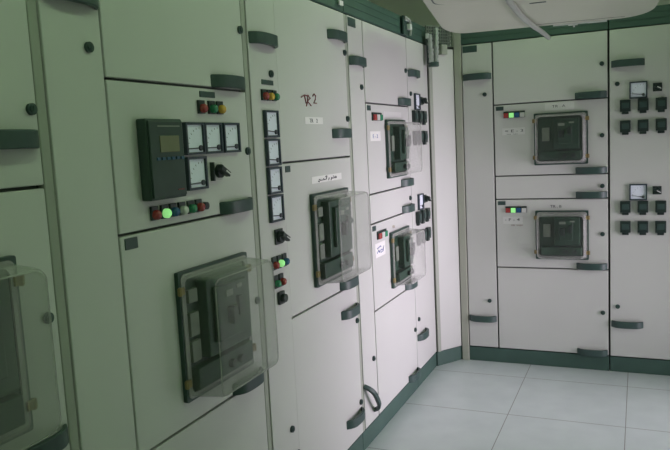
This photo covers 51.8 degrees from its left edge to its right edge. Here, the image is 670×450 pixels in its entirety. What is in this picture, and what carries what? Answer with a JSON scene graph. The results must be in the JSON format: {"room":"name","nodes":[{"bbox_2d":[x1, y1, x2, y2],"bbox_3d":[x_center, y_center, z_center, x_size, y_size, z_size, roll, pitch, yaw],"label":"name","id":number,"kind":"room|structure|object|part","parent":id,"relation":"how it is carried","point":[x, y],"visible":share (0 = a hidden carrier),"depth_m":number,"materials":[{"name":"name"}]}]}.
{"room":"electrical room","nodes":[
{"label":"electrical room","id":0,"kind":"room"},
{"bbox_2d":[365,359,669,449],"bbox_3d":[0.444,1.310,2.188,3.220,0.060,6.920,0,7,24],"label":"floor","id":1,"kind":"structure","parent":0,"point":[461,404],"depth_m":3.87,"materials":[{"name":"tile"}]},
{"bbox_2d":[0,0,69,449],"bbox_3d":[-1.050,0.319,1.315,0.707,2.262,0.928,0,7,24],"label":"tall cabinet","id":2,"kind":"object","parent":1,"relation":"on","point":[33,416],"visible":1,"depth_m":1.54,"materials":[{"name":"metal"}]},
{"bbox_3d":[-0.777,0.288,1.364,0.005,0.355,0.346,0,7,24],"label":"plate","id":3,"kind":"part","parent":2,"relation":"part of","materials":[{"name":"plastic"}]},
{"bbox_3d":[-0.704,-0.184,1.489,0.039,0.042,0.198,0,7,24],"label":"handle","id":4,"kind":"part","parent":2,"relation":"part of","materials":[{"name":"plastic"}]},
{"bbox_3d":[-0.840,-0.377,1.256,0.022,0.661,0.690,0,7,24],"label":"door","id":5,"kind":"part","parent":2,"relation":"part of","materials":[{"name":"grey metal"}]},
{"bbox_3d":[-0.807,0.261,1.331,0.022,0.609,0.690,0,7,24],"label":"door","id":6,"kind":"part","parent":2,"relation":"part of","materials":[{"name":"grey metal"}]},
{"bbox_3d":[-0.669,0.510,1.571,0.039,0.042,0.198,0,7,24],"label":"handle","id":7,"kind":"part","parent":2,"relation":"part of","materials":[{"name":"plastic"}]},
{"bbox_2d":[25,0,278,449],"bbox_3d":[-0.674,0.199,2.162,0.712,2.262,0.931,0,7,24],"label":"tall cabinet","id":8,"kind":"object","parent":1,"relation":"on","point":[145,151],"visible":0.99,"depth_m":1.93,"materials":[{"name":"metal"}]},
{"bbox_3d":[-0.662,0.264,1.669,0.022,2.048,0.028,0,7,24],"label":"post","id":9,"kind":"part","parent":8,"relation":"part of","materials":[{"name":"metal"}]},
{"bbox_3d":[-0.626,-0.556,1.665,0.039,0.042,0.188,0,7,24],"label":"handle","id":10,"kind":"part","parent":8,"relation":"part of","materials":[{"name":"plastic"}]},
{"bbox_3d":[-0.613,0.247,1.772,0.022,2.044,0.194,0,7,24],"label":"door","id":11,"kind":"part","parent":8,"relation":"part of","materials":[{"name":"grey metal"}]},
{"bbox_2d":[149,206,161,220],"bbox_3d":[-0.505,-0.033,1.957,0.026,0.040,0.030,0,7,24],"label":"lamp","id":12,"kind":"object","parent":8,"relation":"attached to","point":[155,212],"depth_m":1.95,"materials":[{"name":"red plastic"}]},
{"bbox_2d":[159,204,171,218],"bbox_3d":[-0.487,-0.039,1.998,0.026,0.040,0.030,0,7,24],"label":"lamp","id":13,"kind":"object","parent":8,"relation":"attached to","point":[166,209],"depth_m":1.99,"materials":[{"name":"green plastic"}]},
{"bbox_3d":[-0.476,-0.188,1.964,0.006,0.215,0.153,0,7,24],"label":"plate","id":14,"kind":"part","parent":8,"relation":"part of","materials":[{"name":"grey plastic"}]},
{"bbox_3d":[-0.474,-0.626,2.085,0.022,0.398,0.696,0,7,24],"label":"door","id":15,"kind":"part","parent":8,"relation":"part of","materials":[{"name":"grey metal"}]},
{"bbox_2d":[168,203,179,216],"bbox_3d":[-0.470,-0.044,2.035,0.026,0.040,0.030,0,7,24],"label":"lamp","id":16,"kind":"object","parent":8,"relation":"attached to","point":[174,207],"depth_m":2.03,"materials":[{"name":"blue plastic"}]},
{"bbox_3d":[-0.453,-0.220,2.134,0.022,0.406,0.696,0,7,24],"label":"door","id":17,"kind":"part","parent":8,"relation":"part of","materials":[{"name":"grey metal"}]},
{"bbox_2d":[177,201,188,215],"bbox_3d":[-0.453,-0.050,2.075,0.026,0.040,0.030,0,7,24],"label":"lamp","id":18,"kind":"object","parent":8,"relation":"attached to","point":[183,206],"depth_m":2.07,"materials":[{"name":"white plastic"}]},
{"bbox_3d":[-0.427,0.293,2.194,0.022,0.613,0.696,0,7,24],"label":"door","id":19,"kind":"part","parent":8,"relation":"part of","materials":[{"name":"grey metal"}]},
{"bbox_2d":[186,200,197,213],"bbox_3d":[-0.435,-0.055,2.115,0.026,0.040,0.030,0,7,24],"label":"lamp","id":20,"kind":"object","parent":8,"relation":"attached to","point":[192,205],"depth_m":2.11,"materials":[{"name":"green plastic"}]},
{"bbox_3d":[-0.434,0.307,2.120,0.014,0.225,0.044,0,7,24],"label":"rating plate","id":21,"kind":"part","parent":8,"relation":"part of","materials":[{"name":"white plastic"}]},
{"bbox_2d":[194,199,205,211],"bbox_3d":[-0.418,-0.061,2.153,0.026,0.040,0.030,0,7,24],"label":"lamp","id":22,"kind":"object","parent":8,"relation":"attached to","point":[201,205],"depth_m":2.15,"materials":[{"name":"red plastic"}]},
{"bbox_2d":[197,100,207,113],"bbox_3d":[-0.412,-0.371,2.167,0.026,0.042,0.034,0,7,24],"label":"lamp","id":23,"kind":"object","parent":8,"relation":"attached to","point":[202,108],"depth_m":2.16,"materials":[{"name":"red plastic"}]},
{"bbox_3d":[-0.397,0.904,2.267,0.022,0.604,0.696,0,7,24],"label":"door","id":24,"kind":"part","parent":8,"relation":"part of","materials":[{"name":"grey metal"}]},
{"bbox_2d":[207,101,217,113],"bbox_3d":[-0.389,-0.378,2.218,0.026,0.042,0.034,0,7,24],"label":"lamp","id":25,"kind":"object","parent":8,"relation":"on","point":[212,105],"depth_m":2.21,"materials":[{"name":"green plastic"}]},
{"bbox_3d":[-0.386,0.317,2.252,0.005,0.358,0.351,0,7,24],"label":"plate","id":26,"kind":"part","parent":8,"relation":"part of","materials":[{"name":"plastic"}]},
{"bbox_2d":[210,162,230,180],"bbox_3d":[-0.370,-0.175,2.243,0.042,0.060,0.063,0,7,24],"label":"switch","id":27,"kind":"object","parent":8,"relation":"attached to","point":[218,170],"depth_m":2.23,"materials":[{"name":"black plastic"}]},
{"bbox_2d":[215,101,225,113],"bbox_3d":[-0.370,-0.384,2.262,0.026,0.042,0.034,0,7,24],"label":"lamp","id":28,"kind":"object","parent":8,"relation":"attached to","point":[221,107],"depth_m":2.25,"materials":[{"name":"yellow plastic"}]},
{"bbox_3d":[-0.343,-0.477,2.307,0.039,0.042,0.198,0,7,24],"label":"handle","id":29,"kind":"part","parent":8,"relation":"part of","materials":[{"name":"plastic"}]},
{"bbox_3d":[-0.323,-0.067,2.355,0.039,0.042,0.198,0,7,24],"label":"handle","id":30,"kind":"part","parent":8,"relation":"part of","materials":[{"name":"plastic"}]},
{"bbox_3d":[-0.318,0.346,2.261,0.045,0.235,0.099,0,7,24],"label":"lever","id":31,"kind":"part","parent":8,"relation":"part of","materials":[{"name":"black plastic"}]},
{"bbox_3d":[-0.291,0.549,2.428,0.039,0.042,0.198,0,7,24],"label":"handle","id":32,"kind":"part","parent":8,"relation":"part of","materials":[{"name":"plastic"}]},
{"bbox_2d":[239,0,371,449],"bbox_3d":[-0.302,0.080,3.011,0.707,2.262,0.928,0,7,24],"label":"tall cabinet","id":33,"kind":"object","parent":1,"relation":"on","point":[294,52],"visible":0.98,"depth_m":2.84,"materials":[{"name":"metal"}]},
{"bbox_3d":[-0.288,0.145,2.518,0.022,2.048,0.028,0,7,24],"label":"post","id":34,"kind":"part","parent":33,"relation":"part of","materials":[{"name":"metal"}]},
{"bbox_3d":[-0.249,-0.676,2.520,0.039,0.042,0.198,0,7,24],"label":"handle","id":35,"kind":"part","parent":33,"relation":"part of","materials":[{"name":"plastic"}]},
{"bbox_2d":[261,89,269,99],"bbox_3d":[-0.253,-0.477,2.528,0.026,0.040,0.030,0,7,24],"label":"lamp","id":36,"kind":"object","parent":33,"relation":"attached to","point":[265,95],"depth_m":2.52,"materials":[{"name":"red plastic"}]},
{"bbox_2d":[266,90,274,100],"bbox_3d":[-0.237,-0.482,2.564,0.026,0.040,0.030,0,7,24],"label":"lamp","id":37,"kind":"object","parent":33,"relation":"attached to","point":[272,96],"depth_m":2.56,"materials":[{"name":"yellow plastic"}]},
{"bbox_3d":[-0.237,0.127,2.626,0.022,2.044,0.206,0,7,24],"label":"door","id":38,"kind":"part","parent":33,"relation":"part of","materials":[{"name":"grey metal"}]},
{"bbox_2d":[271,256,279,270],"bbox_3d":[-0.221,0.146,2.601,0.026,0.050,0.030,0,7,24],"label":"lamp","id":39,"kind":"object","parent":33,"relation":"attached to","point":[274,259],"depth_m":2.59,"materials":[{"name":"red plastic"}]},
{"bbox_2d":[272,90,279,100],"bbox_3d":[-0.221,-0.487,2.600,0.026,0.040,0.030,0,7,24],"label":"lamp","id":40,"kind":"object","parent":33,"relation":"attached to","point":[277,96],"depth_m":2.59,"materials":[{"name":"green plastic"}]},
{"bbox_2d":[273,275,281,288],"bbox_3d":[-0.216,0.216,2.613,0.026,0.050,0.030,0,7,24],"label":"lamp","id":41,"kind":"object","parent":33,"relation":"attached to","point":[277,281],"depth_m":2.61,"materials":[{"name":"green plastic"}]},
{"bbox_2d":[276,255,284,268],"bbox_3d":[-0.205,0.140,2.639,0.026,0.050,0.030,0,7,24],"label":"lamp","id":42,"kind":"object","parent":33,"relation":"attached to","point":[279,258],"depth_m":2.63,"materials":[{"name":"green plastic"}]},
{"bbox_2d":[274,228,290,244],"bbox_3d":[-0.199,0.044,2.632,0.042,0.058,0.058,0,7,24],"label":"switch","id":43,"kind":"object","parent":33,"relation":"attached to","point":[280,236],"depth_m":2.62,"materials":[{"name":"black plastic"}]},
{"bbox_2d":[278,273,286,286],"bbox_3d":[-0.199,0.211,2.652,0.026,0.050,0.030,0,7,24],"label":"lamp","id":44,"kind":"object","parent":33,"relation":"on","point":[280,275],"depth_m":2.64,"materials":[{"name":"red plastic"}]},
{"bbox_2d":[281,253,289,266],"bbox_3d":[-0.188,0.135,2.676,0.026,0.050,0.030,0,7,24],"label":"lamp","id":45,"kind":"object","parent":33,"relation":"attached to","point":[283,255],"depth_m":2.67,"materials":[{"name":"blue plastic"}]},
{"bbox_3d":[-0.092,-0.616,2.952,0.022,0.661,0.690,0,7,24],"label":"door","id":46,"kind":"part","parent":33,"relation":"part of","materials":[{"name":"grey metal"}]},
{"bbox_3d":[-0.060,0.022,3.028,0.022,0.609,0.690,0,7,24],"label":"door","id":47,"kind":"part","parent":33,"relation":"part of","materials":[{"name":"grey metal"}]},
{"bbox_3d":[-0.063,0.035,2.961,0.014,0.223,0.044,0,7,24],"label":"rating plate","id":48,"kind":"part","parent":33,"relation":"part of","materials":[{"name":"white plastic"}]},
{"bbox_3d":[-0.025,0.708,3.109,0.022,0.758,0.690,0,7,24],"label":"door","id":49,"kind":"part","parent":33,"relation":"part of","materials":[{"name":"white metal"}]},
{"bbox_3d":[-0.016,0.045,3.091,0.005,0.355,0.346,0,7,24],"label":"plate","id":50,"kind":"part","parent":33,"relation":"part of","materials":[{"name":"plastic"}]},
{"bbox_3d":[0.022,-0.857,3.133,0.039,0.042,0.198,0,7,24],"label":"handle","id":51,"kind":"part","parent":33,"relation":"part of","materials":[{"name":"plastic"}]},
{"bbox_3d":[0.044,-0.423,3.185,0.039,0.042,0.198,0,7,24],"label":"handle","id":52,"kind":"part","parent":33,"relation":"part of","materials":[{"name":"plastic"}]},
{"bbox_3d":[0.052,0.074,3.100,0.045,0.234,0.099,0,7,24],"label":"lever","id":53,"kind":"part","parent":33,"relation":"part of","materials":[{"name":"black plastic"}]},
{"bbox_3d":[0.079,0.271,3.267,0.039,0.042,0.198,0,7,24],"label":"handle","id":54,"kind":"part","parent":33,"relation":"part of","materials":[{"name":"plastic"}]},
{"bbox_3d":[0.086,0.410,3.283,0.039,0.042,0.198,0,7,24],"label":"handle","id":55,"kind":"part","parent":33,"relation":"part of","materials":[{"name":"plastic"}]},
{"bbox_3d":[0.112,0.936,3.346,0.039,0.042,0.198,0,7,24],"label":"handle","id":56,"kind":"part","parent":33,"relation":"part of","materials":[{"name":"plastic"}]},
{"bbox_2d":[341,0,424,449],"bbox_3d":[0.070,-0.040,3.867,0.697,2.261,0.946,0,7,24],"label":"tall cabinet","id":57,"kind":"object","parent":1,"relation":"on","point":[375,59],"depth_m":3.70,"materials":[{"name":"metal"}]},
{"bbox_3d":[0.086,0.025,3.365,0.022,2.048,0.031,0,7,24],"label":"post","id":58,"kind":"part","parent":57,"relation":"part of","materials":[{"name":"metal"}]},
{"bbox_3d":[0.121,-0.794,3.359,0.039,0.042,0.188,0,7,24],"label":"handle","id":59,"kind":"part","parent":57,"relation":"part of","materials":[{"name":"plastic"}]},
{"bbox_3d":[0.134,0.009,3.468,0.022,2.044,0.190,0,7,24],"label":"door","id":60,"kind":"part","parent":57,"relation":"part of","materials":[{"name":"grey metal"}]},
{"bbox_3d":[0.201,0.889,3.530,0.053,0.192,0.151,0,7,24],"label":"handle","id":61,"kind":"part","parent":57,"relation":"part of","materials":[{"name":"plastic"}]},
{"bbox_2d":[371,112,376,120],"bbox_3d":[0.204,-0.562,3.578,0.016,0.042,0.044,0,7,24],"label":"lamp","id":62,"kind":"object","parent":57,"relation":"attached to","point":[373,114],"depth_m":3.56,"materials":[{"name":"red plastic"}]},
{"bbox_2d":[377,231,381,239],"bbox_3d":[0.236,0.054,3.651,0.016,0.042,0.044,0,7,24],"label":"lamp","id":63,"kind":"object","parent":57,"relation":"attached to","point":[379,233],"depth_m":3.64,"materials":[{"name":"red plastic"}]},
{"bbox_3d":[0.276,-0.865,3.785,0.022,0.400,0.702,0,7,24],"label":"door","id":64,"kind":"part","parent":57,"relation":"part of","materials":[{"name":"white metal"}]},
{"bbox_3d":[0.297,-0.431,3.837,0.022,0.459,0.702,0,7,24],"label":"door","id":65,"kind":"part","parent":57,"relation":"part of","materials":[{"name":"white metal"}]},
{"bbox_3d":[0.313,-0.122,3.873,0.022,0.146,0.702,0,7,24],"label":"door","id":66,"kind":"part","parent":57,"relation":"part of","materials":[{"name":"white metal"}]},
{"bbox_3d":[0.328,0.181,3.909,0.022,0.450,0.702,0,7,24],"label":"door","id":67,"kind":"part","parent":57,"relation":"part of","materials":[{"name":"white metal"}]},
{"bbox_3d":[0.315,-0.451,3.817,0.014,0.083,0.045,0,7,24],"label":"rating plate","id":68,"kind":"part","parent":57,"relation":"part of","materials":[{"name":"white plastic"}]},
{"bbox_3d":[0.354,0.689,3.969,0.022,0.556,0.702,0,7,24],"label":"door","id":69,"kind":"part","parent":57,"relation":"part of","materials":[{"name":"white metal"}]},
{"bbox_3d":[0.344,-0.433,3.906,0.005,0.276,0.281,0,7,24],"label":"plate","id":70,"kind":"part","parent":57,"relation":"part of","materials":[{"name":"plastic"}]},
{"bbox_3d":[0.346,0.161,3.889,0.014,0.082,0.045,0,7,24],"label":"rating plate","id":71,"kind":"part","parent":57,"relation":"part of","materials":[{"name":"white plastic"}]},
{"bbox_3d":[0.375,0.179,3.978,0.005,0.271,0.281,0,7,24],"label":"plate","id":72,"kind":"part","parent":57,"relation":"part of","materials":[{"name":"plastic"}]},
{"bbox_3d":[0.414,-0.716,4.025,0.039,0.042,0.188,0,7,24],"label":"handle","id":73,"kind":"part","parent":57,"relation":"part of","materials":[{"name":"plastic"}]},
{"bbox_3d":[0.420,-1.161,4.021,0.036,0.106,0.100,0,7,24],"label":"cable bracket","id":74,"kind":"part","parent":57,"relation":"part of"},
{"bbox_3d":[0.417,-0.415,3.925,0.045,0.190,0.099,0,7,24],"label":"lever","id":75,"kind":"part","parent":57,"relation":"part of","materials":[{"name":"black plastic"}]},
{"bbox_3d":[0.438,-0.253,4.080,0.039,0.042,0.188,0,7,24],"label":"handle","id":76,"kind":"part","parent":57,"relation":"part of","materials":[{"name":"plastic"}]},
{"bbox_3d":[0.445,-0.100,4.098,0.039,0.042,0.188,0,7,24],"label":"handle","id":77,"kind":"part","parent":57,"relation":"part of","materials":[{"name":"plastic"}]},
{"bbox_3d":[0.468,0.355,4.152,0.039,0.042,0.188,0,7,24],"label":"handle","id":78,"kind":"part","parent":57,"relation":"part of","materials":[{"name":"plastic"}]},
{"bbox_3d":[0.448,0.196,3.998,0.045,0.187,0.099,0,7,24],"label":"lever","id":79,"kind":"part","parent":57,"relation":"part of","materials":[{"name":"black plastic"}]},
{"bbox_3d":[0.497,0.916,4.218,0.039,0.042,0.188,0,7,24],"label":"handle","id":80,"kind":"part","parent":57,"relation":"part of","materials":[{"name":"plastic"}]},
{"bbox_2d":[404,21,435,386],"bbox_3d":[0.309,-0.128,4.505,0.622,2.262,0.432,0,7,24],"label":"tall cabinet","id":81,"kind":"object","parent":1,"relation":"on","point":[416,60],"visible":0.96,"depth_m":4.36,"materials":[{"name":"metal"}]},
{"bbox_3d":[0.488,-0.917,4.193,0.039,0.042,0.188,0,7,24],"label":"handle","id":82,"kind":"part","parent":81,"relation":"part of","materials":[{"name":"plastic"}]},
{"bbox_3d":[0.568,0.694,4.380,0.039,0.042,0.188,0,7,24],"label":"handle","id":83,"kind":"part","parent":81,"relation":"part of","materials":[{"name":"plastic"}]},
{"bbox_2d":[421,97,427,104],"bbox_3d":[0.563,-0.784,4.359,0.042,0.050,0.050,0,7,24],"label":"switch","id":84,"kind":"object","parent":81,"relation":"attached to","point":[423,100],"depth_m":4.35,"materials":[{"name":"black plastic"}]},
{"bbox_2d":[424,195,431,202],"bbox_3d":[0.594,-0.169,4.432,0.042,0.050,0.050,0,7,24],"label":"switch","id":85,"kind":"object","parent":81,"relation":"attached to","point":[426,198],"depth_m":4.42,"materials":[{"name":"black plastic"}]},
{"bbox_2d":[425,28,438,66],"bbox_3d":[0.625,-1.133,4.401,0.072,0.244,0.088,0,7,24],"label":"bundle","id":86,"kind":"object","parent":81,"relation":"attached to","point":[431,63],"visible":1,"depth_m":4.39,"materials":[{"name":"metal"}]},
{"bbox_2d":[425,25,462,365],"bbox_3d":[0.591,-0.211,5.033,0.710,2.276,0.770,0,7,24],"label":"tall cabinet","id":87,"kind":"object","parent":1,"relation":"on","point":[440,79],"visible":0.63,"depth_m":4.65,"materials":[{"name":"metal"}]},
{"bbox_3d":[0.660,-0.150,4.604,0.028,2.048,0.020,-7,8,-32],"label":"post","id":88,"kind":"part","parent":87,"relation":"part of","materials":[{"name":"metal"}]},
{"bbox_2d":[425,25,451,46],"bbox_3d":[0.682,-1.240,4.532,0.225,0.127,0.007,-7,8,-32],"label":"grille","id":89,"kind":"object","parent":87,"relation":"attached to","point":[444,35],"depth_m":4.54,"materials":[{"name":"metal"}]},
{"bbox_2d":[438,44,446,54],"bbox_3d":[0.706,-1.147,4.519,0.050,0.064,0.040,-7,8,-32],"label":"junction box","id":90,"kind":"object","parent":87,"relation":"attached to","point":[442,49],"visible":0.98,"depth_m":4.50,"materials":[{"name":"plastic"}]},
{"bbox_3d":[0.753,-0.152,4.669,0.189,2.028,0.014,-7,8,-32],"label":"panel","id":91,"kind":"part","parent":87,"relation":"part of","materials":[{"name":"grey metal"}]},
{"bbox_2d":[453,20,609,370],"bbox_3d":[1.370,-0.210,4.729,0.955,2.266,0.697,0,7,24],"label":"tall cabinet","id":92,"kind":"object","parent":1,"relation":"on","point":[532,110],"visible":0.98,"depth_m":4.50,"materials":[{"name":"metal"}]},
{"bbox_3d":[0.865,-0.182,4.709,0.048,2.266,0.035,0,7,24],"label":"post","id":93,"kind":"part","parent":92,"relation":"part of","materials":[{"name":"metal"}]},
{"bbox_3d":[0.929,-0.975,4.540,0.188,0.042,0.039,0,7,24],"label":"handle","id":94,"kind":"part","parent":92,"relation":"part of","materials":[{"name":"plastic"}]},
{"bbox_3d":[0.982,-0.175,4.662,0.194,2.044,0.022,0,7,24],"label":"door","id":95,"kind":"part","parent":92,"relation":"part of","materials":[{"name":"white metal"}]},
{"bbox_3d":[1.011,0.643,4.731,0.188,0.042,0.039,0,7,24],"label":"handle","id":96,"kind":"part","parent":92,"relation":"part of","materials":[{"name":"plastic"}]},
{"bbox_2d":[503,112,508,117],"bbox_3d":[1.117,-0.719,4.510,0.033,0.042,0.008,0,7,24],"label":"lamp","id":97,"kind":"object","parent":92,"relation":"attached to","point":[505,114],"depth_m":4.50,"materials":[{"name":"red plastic"}]},
{"bbox_2d":[505,206,510,212],"bbox_3d":[1.149,-0.102,4.583,0.033,0.042,0.008,0,7,24],"label":"lamp","id":98,"kind":"object","parent":92,"relation":"attached to","point":[507,208],"depth_m":4.57,"materials":[{"name":"red plastic"}]},
{"bbox_2d":[509,111,513,117],"bbox_3d":[1.149,-0.719,4.496,0.033,0.042,0.008,0,7,24],"label":"lamp","id":99,"kind":"object","parent":92,"relation":"attached to","point":[511,113],"depth_m":4.49,"materials":[{"name":"green plastic"}]},
{"bbox_2d":[511,206,515,212],"bbox_3d":[1.180,-0.102,4.569,0.033,0.042,0.008,0,7,24],"label":"lamp","id":100,"kind":"object","parent":92,"relation":"attached to","point":[513,208],"depth_m":4.56,"materials":[{"name":"green plastic"}]},
{"bbox_2d":[514,111,519,117],"bbox_3d":[1.181,-0.719,4.482,0.033,0.042,0.008,0,7,24],"label":"lamp","id":101,"kind":"object","parent":92,"relation":"attached to","point":[516,113],"depth_m":4.47,"materials":[{"name":"blue plastic"}]},
{"bbox_2d":[516,206,520,212],"bbox_3d":[1.210,-0.102,4.551,0.033,0.042,0.016,0,7,24],"label":"lamp","id":102,"kind":"object","parent":92,"relation":"attached to","point":[518,208],"depth_m":4.55,"materials":[{"name":"blue plastic"}]},
{"bbox_2d":[520,111,524,116],"bbox_3d":[1.211,-0.718,4.464,0.033,0.042,0.016,0,7,24],"label":"lamp","id":103,"kind":"object","parent":92,"relation":"attached to","point":[522,113],"depth_m":4.46,"materials":[{"name":"white plastic"}]},
{"bbox_2d":[521,206,526,212],"bbox_3d":[1.244,-0.102,4.541,0.033,0.042,0.008,0,7,24],"label":"lamp","id":104,"kind":"object","parent":92,"relation":"attached to","point":[523,208],"depth_m":4.53,"materials":[{"name":"white plastic"}]},
{"bbox_3d":[1.348,-0.579,4.418,0.045,0.086,0.014,0,7,24],"label":"rating plate","id":105,"kind":"part","parent":92,"relation":"part of","materials":[{"name":"grey plastic"}]},
{"bbox_3d":[1.379,0.036,4.491,0.045,0.083,0.014,0,7,24],"label":"rating plate","id":106,"kind":"part","parent":92,"relation":"part of","materials":[{"name":"grey plastic"}]},
{"bbox_3d":[1.356,-0.990,4.383,0.694,0.400,0.022,0,7,24],"label":"door","id":107,"kind":"part","parent":92,"relation":"part of","materials":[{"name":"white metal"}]},
{"bbox_3d":[1.378,-0.556,4.434,0.694,0.459,0.022,0,7,24],"label":"door","id":108,"kind":"part","parent":92,"relation":"part of","materials":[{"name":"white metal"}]},
{"bbox_3d":[1.394,-0.248,4.471,0.694,0.146,0.022,0,7,24],"label":"door","id":109,"kind":"part","parent":92,"relation":"part of","materials":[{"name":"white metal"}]},
{"bbox_3d":[1.409,0.056,4.507,0.694,0.450,0.022,0,7,24],"label":"door","id":110,"kind":"part","parent":92,"relation":"part of","materials":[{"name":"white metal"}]},
{"bbox_3d":[1.435,0.563,4.567,0.694,0.556,0.022,0,7,24],"label":"door","id":111,"kind":"part","parent":92,"relation":"part of","materials":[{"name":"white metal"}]},
{"bbox_3d":[1.436,-0.551,4.394,0.282,0.286,0.005,0,7,24],"label":"plate","id":112,"kind":"part","parent":92,"relation":"part of","materials":[{"name":"plastic"}]},
{"bbox_3d":[1.467,0.064,4.466,0.282,0.274,0.005,0,7,24],"label":"plate","id":113,"kind":"part","parent":92,"relation":"part of","materials":[{"name":"plastic"}]},
{"bbox_3d":[1.454,-0.518,4.325,0.099,0.196,0.045,0,7,24],"label":"lever","id":114,"kind":"part","parent":92,"relation":"part of","materials":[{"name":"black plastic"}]},
{"bbox_3d":[1.486,0.095,4.398,0.099,0.189,0.045,0,7,24],"label":"lever","id":115,"kind":"part","parent":92,"relation":"part of","materials":[{"name":"black plastic"}]},
{"bbox_3d":[1.582,-0.805,4.276,0.188,0.042,0.039,0,7,24],"label":"handle","id":116,"kind":"part","parent":92,"relation":"part of","materials":[{"name":"plastic"}]},
{"bbox_3d":[1.606,-0.342,4.331,0.188,0.042,0.039,0,7,24],"label":"handle","id":117,"kind":"part","parent":92,"relation":"part of","materials":[{"name":"plastic"}]},
{"bbox_3d":[1.613,-0.189,4.349,0.188,0.042,0.039,0,7,24],"label":"handle","id":118,"kind":"part","parent":92,"relation":"part of","materials":[{"name":"plastic"}]},
{"bbox_3d":[1.636,0.266,4.403,0.188,0.042,0.039,0,7,24],"label":"handle","id":119,"kind":"part","parent":92,"relation":"part of","materials":[{"name":"plastic"}]},
{"bbox_3d":[1.665,0.827,4.469,0.188,0.042,0.039,0,7,24],"label":"handle","id":120,"kind":"part","parent":92,"relation":"part of","materials":[{"name":"plastic"}]},
{"bbox_2d":[609,4,669,375],"bbox_3d":[2.036,-0.212,4.477,0.456,2.262,0.622,0,7,24],"label":"tall cabinet","id":121,"kind":"object","parent":1,"relation":"on","point":[639,45],"visible":0.98,"depth_m":4.25,"materials":[{"name":"metal"}]},
{"bbox_3d":[1.845,0.631,4.362,0.188,0.042,0.039,0,7,24],"label":"handle","id":122,"kind":"part","parent":121,"relation":"part of","materials":[{"name":"plastic"}]},
{"bbox_3d":[1.767,-0.979,4.170,0.188,0.042,0.039,0,7,24],"label":"handle","id":123,"kind":"part","parent":121,"relation":"part of","materials":[{"name":"plastic"}]},
{"bbox_2d":[653,186,661,193],"bbox_3d":[1.956,-0.209,4.193,0.050,0.050,0.042,0,7,24],"label":"switch","id":124,"kind":"object","parent":121,"relation":"attached to","point":[656,189],"depth_m":4.19,"materials":[{"name":"black plastic"}]},
{"bbox_2d":[653,82,661,91],"bbox_3d":[1.925,-0.824,4.121,0.050,0.050,0.042,0,7,24],"label":"switch","id":125,"kind":"object","parent":121,"relation":"attached to","point":[657,86],"depth_m":4.12,"materials":[{"name":"black plastic"}]},
{"bbox_2d":[369,0,669,46],"bbox_3d":[1.731,-0.642,5.103,3.020,3.000,0.100,0,7,24],"label":"wall","id":126,"kind":"structure","parent":0,"point":[417,11],"depth_m":5.39,"materials":[{"name":"paint"}]},
{"bbox_3d":[0.290,-1.725,1.829,3.220,0.060,6.920,0,7,24],"label":"ceiling","id":127,"kind":"structure","parent":0,"visible":0},
{"bbox_2d":[423,0,658,39],"bbox_3d":[1.021,-1.442,3.401,1.101,0.905,1.130,-1,7,17],"label":"air conditioner","id":128,"kind":"object","parent":127,"relation":"hanging from","point":[456,16],"visible":1,"depth_m":3.53,"materials":[{"name":"plastic"}]},
{"bbox_3d":[0.914,-1.059,3.063,0.975,0.008,0.260,-1,3,17],"label":"intake panel","id":129,"kind":"part","parent":128,"relation":"part of","materials":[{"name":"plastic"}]}
]}

